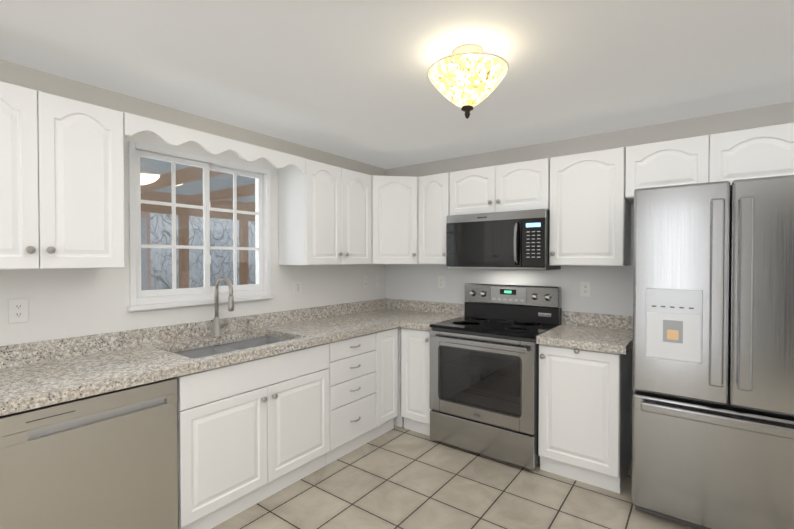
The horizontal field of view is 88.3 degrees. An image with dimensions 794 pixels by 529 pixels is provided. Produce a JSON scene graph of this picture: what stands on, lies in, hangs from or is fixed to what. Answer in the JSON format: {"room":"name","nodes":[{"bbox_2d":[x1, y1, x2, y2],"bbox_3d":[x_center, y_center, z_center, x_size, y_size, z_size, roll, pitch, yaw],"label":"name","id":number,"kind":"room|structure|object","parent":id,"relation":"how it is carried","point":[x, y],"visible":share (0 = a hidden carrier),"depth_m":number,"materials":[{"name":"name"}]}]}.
{"room":"kitchen","nodes":[
{"label":"kitchen","id":0,"kind":"room"},
{"bbox_2d":[0,59,385,345],"bbox_3d":[-1.756,0.214,2.179,0.150,2.350,5.300,1,1,37],"label":"wall","id":1,"kind":"structure","parent":0,"point":[65,303],"depth_m":2.37,"materials":[{"name":"paint"}]},
{"bbox_2d":[8,298,27,323],"bbox_3d":[-1.815,0.222,1.962,0.008,0.116,0.072,1,1,37],"label":"outlet","id":2,"kind":"object","parent":1,"relation":"attached to","point":[17,310],"visible":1,"depth_m":1.96,"materials":[{"name":"white plastic"}]},
{"bbox_2d":[0,81,124,269],"bbox_3d":[-1.669,-0.368,1.861,0.354,0.778,0.658,1,1,37],"label":"upper cabinet","id":3,"kind":"object","parent":1,"relation":"attached to","point":[61,182],"visible":1,"depth_m":1.83,"materials":[{"name":"white wood"}]},
{"bbox_2d":[127,141,273,310],"bbox_3d":[-1.261,-0.224,2.733,0.096,0.970,0.981,1,1,37],"label":"kitchen window","id":4,"kind":"structure","parent":1,"relation":"in","point":[172,297],"depth_m":2.66,"materials":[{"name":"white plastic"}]},
{"bbox_2d":[293,280,301,294],"bbox_3d":[-0.805,0.187,3.319,0.008,0.122,0.085,1,1,37],"label":"outlet","id":5,"kind":"object","parent":1,"relation":"attached to","point":[297,287],"visible":1,"depth_m":3.31,"materials":[{"name":"white plastic"}]},
{"bbox_2d":[278,159,370,264],"bbox_3d":[-0.556,-0.388,3.357,0.354,0.778,0.734,1,1,37],"label":"upper cabinet","id":6,"kind":"object","parent":1,"relation":"attached to","point":[324,214],"visible":1,"depth_m":3.14,"materials":[{"name":"white wood"}]},
{"bbox_2d":[123,112,305,173],"bbox_3d":[-1.017,-0.710,2.510,0.020,0.112,1.163,1,1,37],"label":"window valance","id":7,"kind":"object","parent":6,"relation":"attached to","point":[171,134],"visible":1,"depth_m":2.38,"materials":[{"name":"white wood"}]},
{"bbox_2d":[364,276,366,287],"bbox_3d":[-0.305,0.170,3.991,0.008,0.118,0.050,1,1,37],"label":"outlet","id":8,"kind":"object","parent":1,"relation":"attached to","point":[365,281],"visible":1,"depth_m":3.99,"materials":[{"name":"white plastic"}]},
{"bbox_2d":[0,0,793,168],"bbox_3d":[0.070,-1.004,0.805,4.700,0.120,5.600,1,1,37],"label":"ceiling","id":9,"kind":"structure","parent":0,"point":[348,79],"depth_m":1.93,"materials":[{"name":"paint"}]},
{"bbox_2d":[427,44,508,118],"bbox_3d":[0.318,-0.807,1.845,0.362,0.300,0.362,1,1,37],"label":"ceiling light","id":10,"kind":"object","parent":9,"relation":"hanging from","point":[466,78],"visible":1,"depth_m":1.75,"materials":[{"name":"beige glass"}]},
{"bbox_2d":[211,425,695,528],"bbox_3d":[0.070,1.466,0.837,4.700,0.120,5.600,1,1,37],"label":"floor","id":11,"kind":"structure","parent":0,"point":[396,477],"depth_m":2.43,"materials":[{"name":"tile"}]},
{"bbox_2d":[0,377,177,528],"bbox_3d":[-1.475,0.967,1.867,0.565,0.852,0.666,1,1,37],"label":"dishwasher","id":12,"kind":"object","parent":11,"relation":"on","point":[107,460],"visible":0.94,"depth_m":1.70,"materials":[{"name":"grey metal"}]},
{"bbox_2d":[177,343,329,528],"bbox_3d":[-0.985,0.954,2.550,0.648,0.860,0.994,1,1,37],"label":"base cabinet","id":13,"kind":"object","parent":11,"relation":"on","point":[250,433],"visible":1,"depth_m":2.28,"materials":[{"name":"white wood"}]},
{"bbox_2d":[0,298,443,415],"bbox_3d":[-0.970,0.548,2.556,0.660,0.349,3.757,1,1,37],"label":"countertop","id":14,"kind":"structure","parent":13,"relation":"on","point":[34,375],"depth_m":2.25,"materials":[{"name":"beige stone"}]},
{"bbox_2d":[212,276,233,336],"bbox_3d":[-1.096,0.273,2.666,0.219,0.398,0.138,1,1,37],"label":"gooseneck faucet","id":15,"kind":"object","parent":14,"relation":"on","point":[217,324],"visible":1,"depth_m":2.66,"materials":[{"name":"silver metal"}]},
{"bbox_2d":[246,319,253,331],"bbox_3d":[-1.025,0.425,2.866,0.076,0.087,0.040,1,1,37],"label":"soap dispenser","id":16,"kind":"object","parent":14,"relation":"on","point":[249,327],"visible":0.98,"depth_m":2.87,"materials":[{"name":"silver metal"}]},
{"bbox_2d":[326,333,375,464],"bbox_3d":[-0.540,0.946,3.148,0.650,0.860,0.488,1,1,37],"label":"base cabinet","id":17,"kind":"object","parent":11,"relation":"on","point":[352,368],"visible":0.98,"depth_m":2.95,"materials":[{"name":"white wood"}]},
{"bbox_2d":[372,328,397,439],"bbox_3d":[-0.322,0.942,3.469,0.617,0.860,0.281,1,1,37],"label":"base cabinet","id":18,"kind":"object","parent":11,"relation":"on","point":[386,392],"depth_m":3.28,"materials":[{"name":"white wood"}]},
{"bbox_2d":[394,327,403,426],"bbox_3d":[-0.044,0.937,3.842,0.617,0.860,0.597,1,1,37],"label":"base cabinet","id":19,"kind":"object","parent":11,"relation":"on","point":[399,420],"visible":0.07,"depth_m":3.43,"materials":[{"name":"white wood"}]},
{"bbox_2d":[401,327,431,435],"bbox_3d":[0.327,0.941,3.534,0.300,0.860,0.648,1,1,37],"label":"base cabinet","id":20,"kind":"object","parent":11,"relation":"on","point":[415,379],"depth_m":3.31,"materials":[{"name":"white wood"}]},
{"bbox_2d":[428,303,464,330],"bbox_3d":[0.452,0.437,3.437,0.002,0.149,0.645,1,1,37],"label":"countertop","id":21,"kind":"structure","parent":20,"relation":"on","point":[438,313],"depth_m":3.73,"materials":[{"name":"beige stone"}]},
{"bbox_2d":[430,283,561,469],"bbox_3d":[0.752,0.774,3.158,0.810,1.205,0.708,1,1,37],"label":"range","id":22,"kind":"object","parent":11,"relation":"on","point":[484,374],"visible":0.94,"depth_m":2.95,"materials":[{"name":"grey metal"}]},
{"bbox_2d":[538,344,632,493],"bbox_3d":[1.303,0.951,2.808,0.478,0.860,0.648,1,1,37],"label":"base cabinet","id":23,"kind":"object","parent":11,"relation":"on","point":[585,420],"depth_m":2.57,"materials":[{"name":"white wood"}]},
{"bbox_2d":[536,311,632,354],"bbox_3d":[1.317,0.445,2.795,0.519,0.149,0.642,1,1,37],"label":"countertop","id":24,"kind":"structure","parent":23,"relation":"on","point":[609,333],"depth_m":2.79,"materials":[{"name":"beige stone"}]},
{"bbox_2d":[632,175,793,528],"bbox_3d":[1.862,0.488,2.246,0.910,1.800,0.821,1,1,37],"label":"refrigerator","id":25,"kind":"object","parent":11,"relation":"on","point":[713,370],"visible":1,"depth_m":2.01,"materials":[{"name":"grey metal"}]},
{"bbox_2d":[386,101,793,392],"bbox_3d":[1.696,0.203,3.008,4.700,2.350,0.150,1,1,37],"label":"wall","id":26,"kind":"structure","parent":0,"point":[611,290],"depth_m":3.17,"materials":[{"name":"paint"}]},
{"bbox_2d":[371,175,417,263],"bbox_3d":[-0.047,-0.394,3.821,0.616,0.778,0.607,1,1,37],"label":"upper cabinet","id":27,"kind":"object","parent":26,"relation":"attached to","point":[394,219],"visible":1,"depth_m":3.59,"materials":[{"name":"white wood"}]},
{"bbox_2d":[418,172,449,263],"bbox_3d":[0.397,-0.391,3.649,0.308,0.778,0.354,1,1,37],"label":"upper cabinet","id":28,"kind":"object","parent":26,"relation":"attached to","point":[433,201],"visible":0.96,"depth_m":3.53,"materials":[{"name":"white wood"}]},
{"bbox_2d":[438,276,444,288],"bbox_3d":[0.418,0.169,3.856,0.072,0.116,0.008,1,1,37],"label":"outlet","id":29,"kind":"object","parent":26,"relation":"attached to","point":[441,282],"visible":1,"depth_m":3.85,"materials":[{"name":"white plastic"}]},
{"bbox_2d":[450,158,549,215],"bbox_3d":[0.852,-0.590,3.308,0.813,0.372,0.354,1,1,37],"label":"upper cabinet","id":30,"kind":"object","parent":26,"relation":"attached to","point":[521,186],"visible":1,"depth_m":3.16,"materials":[{"name":"white wood"}]},
{"bbox_2d":[446,209,560,269],"bbox_3d":[0.829,-0.179,3.263,0.795,0.436,0.461,1,1,37],"label":"microwave","id":31,"kind":"object","parent":30,"relation":"attached to","point":[514,240],"visible":1,"depth_m":3.08,"materials":[{"name":"black plastic"}]},
{"bbox_2d":[580,281,590,296],"bbox_3d":[1.430,0.187,3.103,0.072,0.116,0.008,1,1,37],"label":"outlet","id":32,"kind":"object","parent":26,"relation":"attached to","point":[585,290],"visible":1,"depth_m":3.10,"materials":[{"name":"white plastic"}]},
{"bbox_2d":[549,147,630,265],"bbox_3d":[1.374,-0.382,2.922,0.475,0.778,0.354,1,1,37],"label":"upper cabinet","id":33,"kind":"object","parent":26,"relation":"attached to","point":[590,214],"visible":1,"depth_m":2.79,"materials":[{"name":"white wood"}]},
{"bbox_2d":[625,123,793,202],"bbox_3d":[1.926,-0.598,2.528,0.868,0.335,0.322,1,1,37],"label":"upper cabinet","id":34,"kind":"object","parent":26,"relation":"attached to","point":[759,152],"visible":0.9,"depth_m":2.39,"materials":[{"name":"white wood"}]},
{"label":"outside","id":35,"kind":"structure","parent":0,"visible":0},
{"bbox_2d":[140,157,255,290],"bbox_3d":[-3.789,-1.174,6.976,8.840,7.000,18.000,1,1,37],"label":"window glass","id":36,"kind":"structure","parent":35,"point":[218,226],"depth_m":6.32,"materials":[{"name":"grey"}]}
]}

